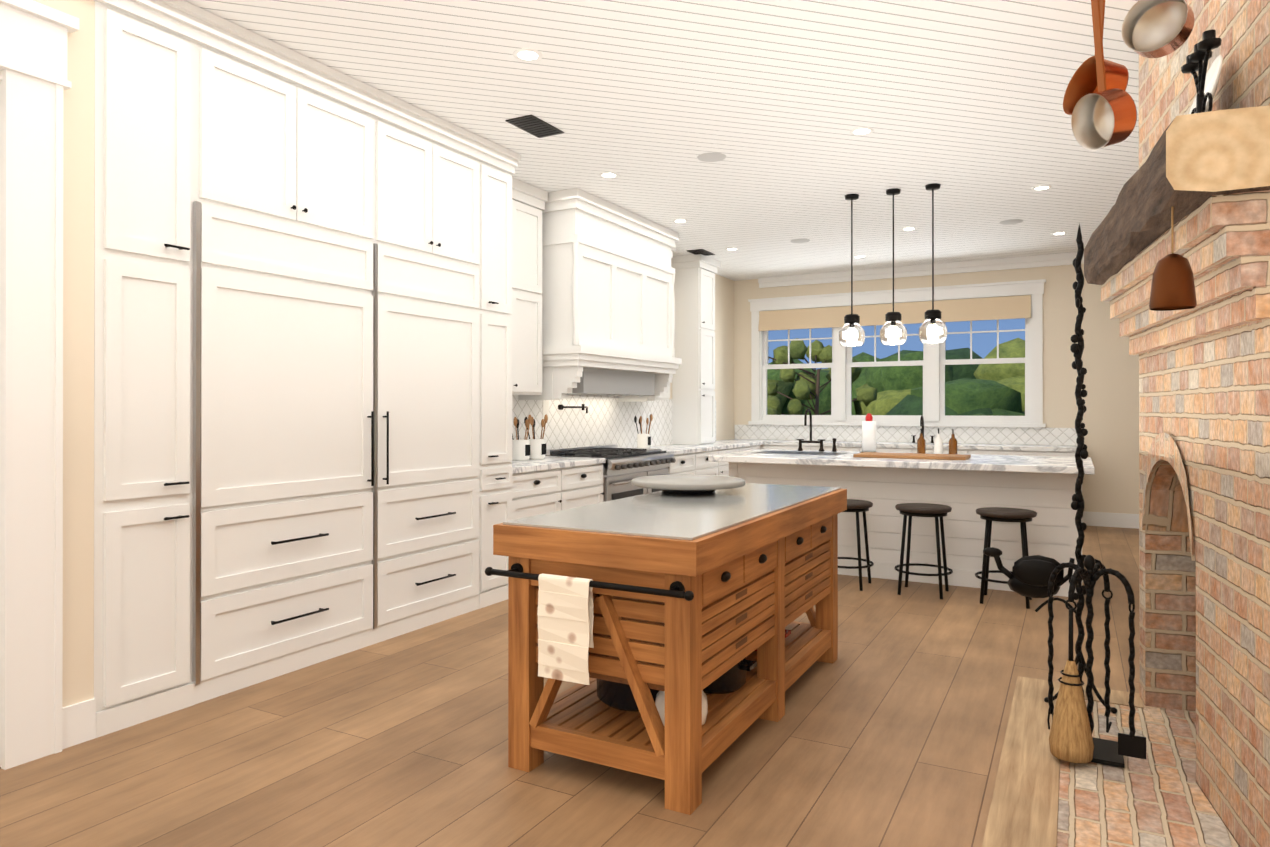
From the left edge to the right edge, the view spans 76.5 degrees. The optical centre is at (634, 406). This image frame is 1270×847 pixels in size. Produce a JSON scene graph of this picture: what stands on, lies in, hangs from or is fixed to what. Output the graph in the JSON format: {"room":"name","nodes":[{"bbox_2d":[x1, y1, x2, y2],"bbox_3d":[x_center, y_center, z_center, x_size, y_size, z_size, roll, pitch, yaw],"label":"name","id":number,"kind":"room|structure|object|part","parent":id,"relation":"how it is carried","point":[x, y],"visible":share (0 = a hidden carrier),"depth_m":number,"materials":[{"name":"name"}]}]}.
{"room":"kitchen","nodes":[
{"label":"kitchen","id":0,"kind":"room"},
{"bbox_2d":[33,0,733,706],"bbox_3d":[-1.737,-0.217,5.003,0.780,3.150,14.200,0,0,29],"label":"wall","id":1,"kind":"structure","parent":0,"point":[77,390],"depth_m":3.26,"materials":[{"name":"beige paint"}]},
{"bbox_2d":[0,0,78,769],"bbox_3d":[-2.591,-0.095,2.678,0.180,2.895,1.280,0,0,29],"label":"door frame","id":2,"kind":"structure","parent":1,"relation":"attached to","point":[34,82],"depth_m":3.08,"materials":[{"name":"white wood"}]},
{"bbox_2d":[512,177,547,394],"bbox_3d":[-1.095,-0.943,6.392,0.360,1.688,0.889,0,0,29],"label":"upper cabinet","id":3,"kind":"object","parent":1,"relation":"attached to","point":[528,203],"visible":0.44,"depth_m":6.52,"materials":[{"name":"white wood"}]},
{"bbox_2d":[518,188,681,401],"bbox_3d":[-0.276,-0.920,7.574,0.670,1.728,1.930,0,0,29],"label":"range hood","id":4,"kind":"object","parent":1,"relation":"attached to","point":[608,303],"visible":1,"depth_m":7.07,"materials":[{"name":"white paint"},{"name":"stainless steel"}]},
{"bbox_2d":[512,394,715,449],"bbox_3d":[-0.195,-0.025,8.432,0.008,0.939,5.342,0,0,29],"label":"tile backsplash","id":5,"kind":"structure","parent":1,"relation":"attached to","point":[606,420],"depth_m":8.04,"materials":[{"name":"white tile"}]},
{"bbox_2d":[543,400,548,419],"bbox_3d":[-0.808,0.033,7.292,0.004,0.180,0.090,0,0,29],"label":"electrical outlet plate","id":6,"kind":"object","parent":5,"relation":"attached to","point":[545,406],"visible":0.79,"depth_m":7.29,"materials":[{"name":"white plastic"}]},
{"bbox_2d":[558,404,587,412],"bbox_3d":[-0.552,0.019,7.627,0.135,0.090,0.434,0,0,29],"label":"pot filler faucet","id":7,"kind":"object","parent":5,"relation":"attached to","point":[561,407],"visible":1,"depth_m":7.56,"materials":[{"name":"black metal"}]},
{"bbox_2d":[658,244,675,399],"bbox_3d":[0.180,-0.928,8.737,0.360,1.708,0.490,0,0,29],"label":"upper cabinet","id":8,"kind":"object","parent":1,"relation":"attached to","point":[666,396],"visible":0.08,"depth_m":8.77,"materials":[{"name":"white wood"}]},
{"bbox_2d":[0,526,1195,846],"bbox_3d":[1.175,1.379,3.415,7.350,0.050,14.400,0,0,29],"label":"floor","id":9,"kind":"structure","parent":0,"point":[888,728],"depth_m":3.11,"materials":[{"name":"brown wood"}]},
{"bbox_2d":[94,0,205,737],"bbox_3d":[-2.397,-0.180,3.655,0.700,3.070,0.442,0,0,29],"label":"tall cabinet","id":10,"kind":"object","parent":9,"relation":"on","point":[150,221],"depth_m":3.49,"materials":[{"name":"white wood"}]},
{"bbox_2d":[206,28,381,700],"bbox_3d":[-2.042,-0.179,4.307,0.700,3.070,1.087,0,0,29],"label":"tall cabinet","id":11,"kind":"object","parent":9,"relation":"on","point":[302,360],"depth_m":4.11,"materials":[{"name":"white wood"}]},
{"bbox_2d":[382,108,481,640],"bbox_3d":[-1.570,-0.177,5.174,0.700,3.070,0.932,0,0,29],"label":"tall cabinet","id":12,"kind":"object","parent":9,"relation":"on","point":[432,180],"depth_m":5.01,"materials":[{"name":"white wood"}]},
{"bbox_2d":[482,152,517,607],"bbox_3d":[-1.258,-0.175,5.751,0.696,3.070,0.379,0,0,29],"label":"tall cabinet","id":13,"kind":"object","parent":9,"relation":"on","point":[497,173],"depth_m":5.59,"materials":[{"name":"white wood"}]},
{"bbox_2d":[545,444,675,501],"bbox_3d":[-0.193,0.876,7.633,0.735,0.975,1.232,0,0,29],"label":"range","id":14,"kind":"object","parent":9,"relation":"on","point":[623,468],"visible":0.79,"depth_m":7.34,"materials":[{"name":"silver metal"}]},
{"bbox_2d":[512,445,759,519],"bbox_3d":[0.104,0.928,8.267,0.672,0.875,5.342,0,0,29],"label":"base cabinet","id":15,"kind":"object","parent":9,"relation":"on","point":[534,493],"depth_m":6.51,"materials":[{"name":"white wood"}]},
{"bbox_2d":[512,441,762,473],"bbox_3d":[0.095,0.467,8.273,0.650,0.043,5.342,0,0,29],"label":"countertop","id":16,"kind":"structure","parent":15,"relation":"on","point":[547,463],"depth_m":6.89,"materials":[{"name":"white stone"}]},
{"bbox_2d":[512,415,531,460],"bbox_3d":[-0.934,0.251,6.626,0.178,0.379,0.228,0,0,29],"label":"utensil crock","id":17,"kind":"object","parent":16,"relation":"on","point":[520,449],"visible":0.85,"depth_m":6.57,"materials":[{"name":"white ceramic"}]},
{"bbox_2d":[524,414,547,459],"bbox_3d":[-0.821,0.251,6.792,0.178,0.379,0.228,0,0,29],"label":"utensil crock","id":18,"kind":"object","parent":16,"relation":"on","point":[537,448],"visible":0.75,"depth_m":6.74,"materials":[{"name":"white ceramic"}]},
{"bbox_2d":[634,414,652,447],"bbox_3d":[0.099,0.260,8.524,0.178,0.369,0.228,0,0,29],"label":"utensil crock","id":19,"kind":"object","parent":16,"relation":"on","point":[643,440],"visible":1,"depth_m":8.47,"materials":[{"name":"white ceramic"}]},
{"bbox_2d":[671,254,720,444],"bbox_3d":[0.733,-0.666,9.711,0.400,2.226,0.590,0,0,29],"label":"tall cabinet","id":20,"kind":"object","parent":16,"relation":"on","point":[693,401],"visible":1,"depth_m":9.53,"materials":[{"name":"white wood"}]},
{"bbox_2d":[485,475,846,814],"bbox_3d":[0.245,0.862,3.686,0.957,0.984,2.035,0,0,29],"label":"island cart","id":21,"kind":"object","parent":9,"relation":"on","point":[673,639],"visible":1,"depth_m":2.96,"materials":[{"name":"brown wood"}]},
{"bbox_2d":[537,573,593,684],"bbox_3d":[-0.244,0.773,2.817,0.210,0.359,0.041,0,0,29],"label":"tea towel","id":22,"kind":"object","parent":21,"relation":"hanging from","point":[565,603],"depth_m":2.80,"materials":[{"name":"beige fabric"}]},
{"bbox_3d":[-0.169,0.608,2.809,0.844,0.052,0.090,0,0,29],"label":"towel bar rail","id":23,"kind":"part","parent":21,"relation":"part of","materials":[{"name":"black metal"}]},
{"bbox_2d":[596,679,659,711],"bbox_3d":[0.011,1.056,3.252,0.416,0.241,0.350,0,0,29],"label":"pot","id":24,"kind":"object","parent":21,"relation":"in","point":[611,696],"depth_m":3.12,"materials":[{"name":"black metal"}]},
{"bbox_2d":[703,657,756,693],"bbox_3d":[0.339,1.059,3.416,0.346,0.236,0.276,0,0,29],"label":"pot","id":25,"kind":"object","parent":21,"relation":"in","point":[734,681],"depth_m":3.31,"materials":[{"name":"black metal"}]},
{"bbox_2d":[838,499,873,590],"bbox_3d":[1.615,1.044,6.159,0.404,0.636,0.404,0,0,29],"label":"counter stool","id":26,"kind":"object","parent":9,"relation":"on","point":[858,506],"visible":0.54,"depth_m":6.00,"materials":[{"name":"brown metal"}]},
{"bbox_2d":[729,462,1081,596],"bbox_3d":[2.216,0.913,6.772,2.690,0.898,0.922,0,0,29],"label":"kitchen island","id":27,"kind":"object","parent":9,"relation":"on","point":[1051,528],"visible":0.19,"depth_m":6.18,"materials":[{"name":"white wood"}]},
{"bbox_2d":[708,409,1094,474],"bbox_3d":[2.163,0.238,6.677,2.830,0.448,1.270,0,0,29],"label":"island countertop","id":28,"kind":"structure","parent":27,"relation":"on","point":[870,456],"depth_m":6.40,"materials":[{"name":"white stone"}]},
{"bbox_2d":[753,451,845,454],"bbox_3d":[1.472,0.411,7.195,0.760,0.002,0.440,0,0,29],"label":"sink basin","id":29,"kind":"object","parent":28,"relation":"in","point":[759,452],"depth_m":7.12,"materials":[{"name":"silver metal"}]},
{"bbox_2d":[917,428,925,453],"bbox_3d":[2.494,0.300,7.023,0.070,0.223,0.075,0,0,29],"label":"soap bottle","id":30,"kind":"object","parent":28,"relation":"on","point":[921,442],"depth_m":7.00,"materials":[{"name":"brown glass"}]},
{"bbox_2d":[934,428,942,453],"bbox_3d":[2.626,0.299,6.973,0.070,0.223,0.075,0,0,29],"label":"soap bottle","id":31,"kind":"object","parent":28,"relation":"on","point":[938,442],"depth_m":6.95,"materials":[{"name":"white ceramic"}]},
{"bbox_2d":[949,429,956,453],"bbox_3d":[2.717,0.299,6.889,0.070,0.223,0.075,0,0,29],"label":"soap bottle","id":32,"kind":"object","parent":28,"relation":"on","point":[952,442],"depth_m":6.87,"materials":[{"name":"brown glass"}]},
{"bbox_2d":[760,445,1074,456],"bbox_3d":[3.122,0.932,10.050,4.270,0.875,0.645,0,0,29],"label":"base cabinet","id":33,"kind":"object","parent":9,"relation":"on","point":[967,451],"visible":0.15,"depth_m":9.47,"materials":[{"name":"white stone"}]},
{"bbox_2d":[716,416,1076,451],"bbox_3d":[3.129,0.300,10.042,4.290,0.385,0.655,0,0,29],"label":"countertop","id":34,"kind":"structure","parent":33,"relation":"on","point":[1025,447],"depth_m":9.63,"materials":[{"name":"white stone"}]},
{"bbox_2d":[894,503,952,598],"bbox_3d":[2.107,1.043,5.892,0.404,0.636,0.404,0,0,29],"label":"counter stool","id":35,"kind":"object","parent":9,"relation":"on","point":[936,511],"visible":1,"depth_m":5.83,"materials":[{"name":"brown metal"}]},
{"bbox_2d":[975,507,1036,608],"bbox_3d":[2.590,1.042,5.629,0.404,0.636,0.404,0,0,29],"label":"counter stool","id":36,"kind":"object","parent":9,"relation":"on","point":[989,515],"visible":0.67,"depth_m":5.57,"materials":[{"name":"brown metal"}]},
{"bbox_2d":[982,676,1143,846],"bbox_3d":[1.374,1.344,2.493,0.520,0.016,3.170,0,0,29],"label":"hearth border","id":37,"kind":"structure","parent":9,"relation":"on","point":[1023,811],"depth_m":2.92,"materials":[{"name":"brown wood"}]},
{"bbox_2d":[983,224,1116,713],"bbox_3d":[1.923,0.255,3.759,0.550,2.180,0.252,0,0,29],"label":"stand","id":38,"kind":"object","parent":37,"relation":"on","point":[1028,576],"visible":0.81,"depth_m":3.66,"materials":[{"name":"black metal"}]},
{"bbox_2d":[1047,555,1145,767],"bbox_3d":[1.769,0.955,3.103,0.329,0.762,0.376,0,0,29],"label":"fireplace tool set","id":39,"kind":"object","parent":37,"relation":"on","point":[1072,739],"visible":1,"depth_m":3.03,"materials":[{"name":"black metal"}]},
{"bbox_2d":[1057,700,1238,846],"bbox_3d":[2.199,1.339,2.022,2.020,0.001,3.132,0,0,29],"label":"hearth","id":40,"kind":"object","parent":9,"relation":"on","point":[1156,797],"depth_m":2.79,"materials":[{"name":"brick"}]},
{"bbox_2d":[184,0,1138,280],"bbox_3d":[1.175,-1.821,3.422,7.350,0.050,14.400,0,0,29],"label":"ceiling","id":41,"kind":"structure","parent":0,"point":[776,102],"depth_m":4.78,"materials":[{"name":"white wood"}]},
{"bbox_2d":[513,48,542,61],"bbox_3d":[-0.546,-1.791,4.108,0.153,0.005,0.153,0,0,17],"label":"recessed light","id":42,"kind":"object","parent":41,"relation":"in","point":[528,54],"depth_m":4.10,"materials":[{"name":"white"}]},
{"bbox_2d":[505,115,563,137],"bbox_3d":[-0.635,-1.786,5.147,0.200,0.010,0.360,0,0,29],"label":"ceiling vent","id":43,"kind":"object","parent":41,"relation":"in","point":[535,126],"depth_m":5.13,"materials":[{"name":"brown metal"}]},
{"bbox_2d":[599,172,618,177],"bbox_3d":[-0.200,-1.786,6.220,0.153,0.005,0.153,0,0,17],"label":"recessed light","id":44,"kind":"object","parent":41,"relation":"in","point":[606,174],"depth_m":6.20,"materials":[{"name":"white"}]},
{"bbox_2d":[672,219,687,222],"bbox_3d":[0.434,-1.782,7.741,0.153,0.005,0.153,0,0,17],"label":"recessed light","id":45,"kind":"object","parent":41,"relation":"in","point":[676,220],"depth_m":7.71,"materials":[{"name":"white"}]},
{"bbox_2d":[687,249,714,255],"bbox_3d":[0.761,-1.776,9.305,0.200,0.010,0.360,0,0,29],"label":"ceiling vent","id":46,"kind":"object","parent":41,"relation":"in","point":[699,251],"depth_m":9.26,"materials":[{"name":"brown metal"}]},
{"bbox_2d":[697,152,725,161],"bbox_3d":[0.550,-1.787,5.778,0.209,0.005,0.209,0,0,23],"label":"ceiling speaker","id":47,"kind":"object","parent":41,"relation":"attached to","point":[711,157],"depth_m":5.77,"materials":[{"name":"grey"}]},
{"bbox_2d":[791,239,809,242],"bbox_3d":[1.773,-1.780,8.653,0.209,0.005,0.209,0,0,23],"label":"ceiling speaker","id":48,"kind":"object","parent":41,"relation":"attached to","point":[794,240],"depth_m":8.62,"materials":[{"name":"grey plastic"}]},
{"bbox_2d":[838,194,864,346],"bbox_3d":[1.834,-1.147,6.819,0.220,1.279,0.220,0,0,29],"label":"pendant light","id":49,"kind":"object","parent":41,"relation":"hanging from","point":[851,332],"visible":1,"depth_m":6.76,"materials":[{"name":"glass"}]},
{"bbox_2d":[850,127,873,135],"bbox_3d":[1.475,-1.788,5.240,0.153,0.005,0.153,0,0,17],"label":"recessed light","id":50,"kind":"object","parent":41,"relation":"in","point":[862,130],"depth_m":5.23,"materials":[{"name":"white"}]},
{"bbox_2d":[880,188,906,344],"bbox_3d":[2.133,-1.148,6.657,0.220,1.279,0.220,0,0,29],"label":"pendant light","id":51,"kind":"object","parent":41,"relation":"hanging from","point":[893,330],"visible":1,"depth_m":6.60,"materials":[{"name":"glass"}]},
{"bbox_2d":[901,227,916,230],"bbox_3d":[2.746,-1.782,8.078,0.153,0.005,0.153,0,0,17],"label":"recessed light","id":52,"kind":"object","parent":41,"relation":"in","point":[906,228],"depth_m":8.06,"materials":[{"name":"white"}]},
{"bbox_2d":[919,183,946,343],"bbox_3d":[2.405,-1.148,6.508,0.220,1.279,0.220,0,0,29],"label":"pendant light","id":53,"kind":"object","parent":41,"relation":"hanging from","point":[933,329],"visible":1,"depth_m":6.45,"materials":[{"name":"glass"}]},
{"bbox_2d":[1000,219,1022,224],"bbox_3d":[3.631,-1.782,7.778,0.209,0.005,0.209,0,0,23],"label":"ceiling speaker","id":54,"kind":"object","parent":41,"relation":"attached to","point":[1013,221],"depth_m":7.75,"materials":[{"name":"grey"}]},
{"bbox_2d":[1032,185,1051,190],"bbox_3d":[3.321,-1.785,6.581,0.153,0.005,0.153,0,0,17],"label":"recessed light","id":55,"kind":"object","parent":41,"relation":"in","point":[1038,188],"depth_m":6.56,"materials":[{"name":"white"}]},
{"bbox_2d":[1051,232,1067,234],"bbox_3d":[4.364,-1.781,8.290,0.153,0.005,0.153,0,0,17],"label":"recessed light","id":56,"kind":"object","parent":41,"relation":"in","point":[1056,233],"depth_m":8.29,"materials":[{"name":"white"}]},
{"bbox_2d":[1063,0,1194,149],"bbox_3d":[1.404,-1.259,2.340,0.368,1.078,0.427,0,0,29],"label":"copper pot","id":57,"kind":"object","parent":41,"relation":"hanging from","point":[1099,105],"visible":1,"depth_m":2.31,"materials":[{"name":"orange metal"}]},
{"bbox_2d":[734,264,1138,513],"bbox_3d":[4.607,-0.206,9.726,7.350,3.150,0.160,0,0,29],"label":"wall","id":58,"kind":"structure","parent":0,"point":[1110,420],"depth_m":9.36,"materials":[{"name":"beige paint"}]},
{"bbox_2d":[748,279,1045,427],"bbox_3d":[3.246,-0.625,10.427,3.690,1.740,0.231,0,0,29],"label":"window","id":59,"kind":"structure","parent":58,"relation":"in","point":[934,362],"depth_m":10.24,"materials":[{"name":"white wood"}]},
{"bbox_2d":[758,295,1030,330],"bbox_3d":[3.200,-1.186,10.343,3.380,0.272,0.040,0,0,29],"label":"roman shade","id":60,"kind":"object","parent":59,"relation":"attached to","point":[995,308],"visible":0.91,"depth_m":10.22,"materials":[{"name":"beige fabric"}]},
{"bbox_2d":[735,425,1076,444],"bbox_3d":[3.288,0.349,10.336,4.290,0.201,0.010,0,0,29],"label":"tile backsplash","id":61,"kind":"structure","parent":58,"relation":"attached to","point":[1024,435],"depth_m":10.18,"materials":[{"name":"white tile"}]},
{"bbox_2d":[758,252,1083,287],"bbox_3d":[4.705,-1.716,9.544,6.800,0.129,0.070,0,0,29],"label":"crown molding","id":62,"kind":"structure","parent":58,"relation":"attached to","point":[938,268],"depth_m":10.11,"materials":[{"name":"white wood"}]},
{"bbox_2d":[1082,511,1138,528],"bbox_3d":[6.365,1.286,8.665,3.050,0.160,0.016,0,0,29],"label":"baseboard","id":63,"kind":"structure","parent":58,"relation":"attached to","point":[1122,520],"depth_m":9.17,"materials":[{"name":"white wood"}]},
{"bbox_2d":[1185,0,1269,723],"bbox_3d":[3.700,-0.221,3.193,2.437,3.149,0.352,0,0,29],"label":"brick wall","id":64,"kind":"structure","parent":0,"point":[1204,508],"depth_m":2.54,"materials":[{"name":"orange"}]},
{"bbox_2d":[1201,190,1269,327],"bbox_3d":[1.689,-0.422,2.248,0.133,0.351,0.018,0,0,29],"label":"brick wall","id":65,"kind":"structure","parent":0,"point":[1235,227],"depth_m":2.27,"materials":[{"name":"orange brick"}]},
{"bbox_2d":[1084,106,1269,284],"bbox_3d":[1.948,-0.701,3.092,0.257,0.257,1.840,0,0,21],"label":"mantel beam","id":66,"kind":"structure","parent":65,"relation":"attached to","point":[1193,162],"depth_m":2.27,"materials":[{"name":"brown wood"}]},
{"bbox_2d":[1149,206,1196,310],"bbox_3d":[1.578,-0.442,2.366,0.118,0.308,0.118,0,0,29],"label":"bronze bell","id":67,"kind":"object","parent":66,"relation":"hanging from","point":[1172,286],"visible":0.98,"depth_m":2.33,"materials":[{"name":"brown metal"}]},
{"bbox_2d":[1181,29,1221,113],"bbox_3d":[1.702,-0.956,2.427,0.120,0.270,0.226,0,0,29],"label":"candle holder","id":68,"kind":"object","parent":66,"relation":"on","point":[1203,48],"visible":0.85,"depth_m":2.41,"materials":[{"name":"black metal"}]},
{"bbox_2d":[1189,55,1222,113],"bbox_3d":[1.814,-0.975,2.587,0.099,0.272,0.284,0,0,29],"label":"plate","id":69,"kind":"object","parent":66,"relation":"on","point":[1212,78],"visible":0.48,"depth_m":2.56,"materials":[{"name":"white ceramic"}]},
{"bbox_3d":[41.823,6.294,63.312,140.000,8.400,128.900,0,0,29],"label":"ground","id":70,"kind":"structure","parent":0,"visible":0},
{"bbox_2d":[767,338,1024,415],"bbox_3d":[38.998,2.662,26.620,119.153,13.442,44.900,0,0,29],"label":"trees","id":71,"kind":"object","parent":70,"relation":"on","point":[984,389],"visible":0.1,"depth_m":36.86,"materials":[{"name":"green plant"}]}
]}

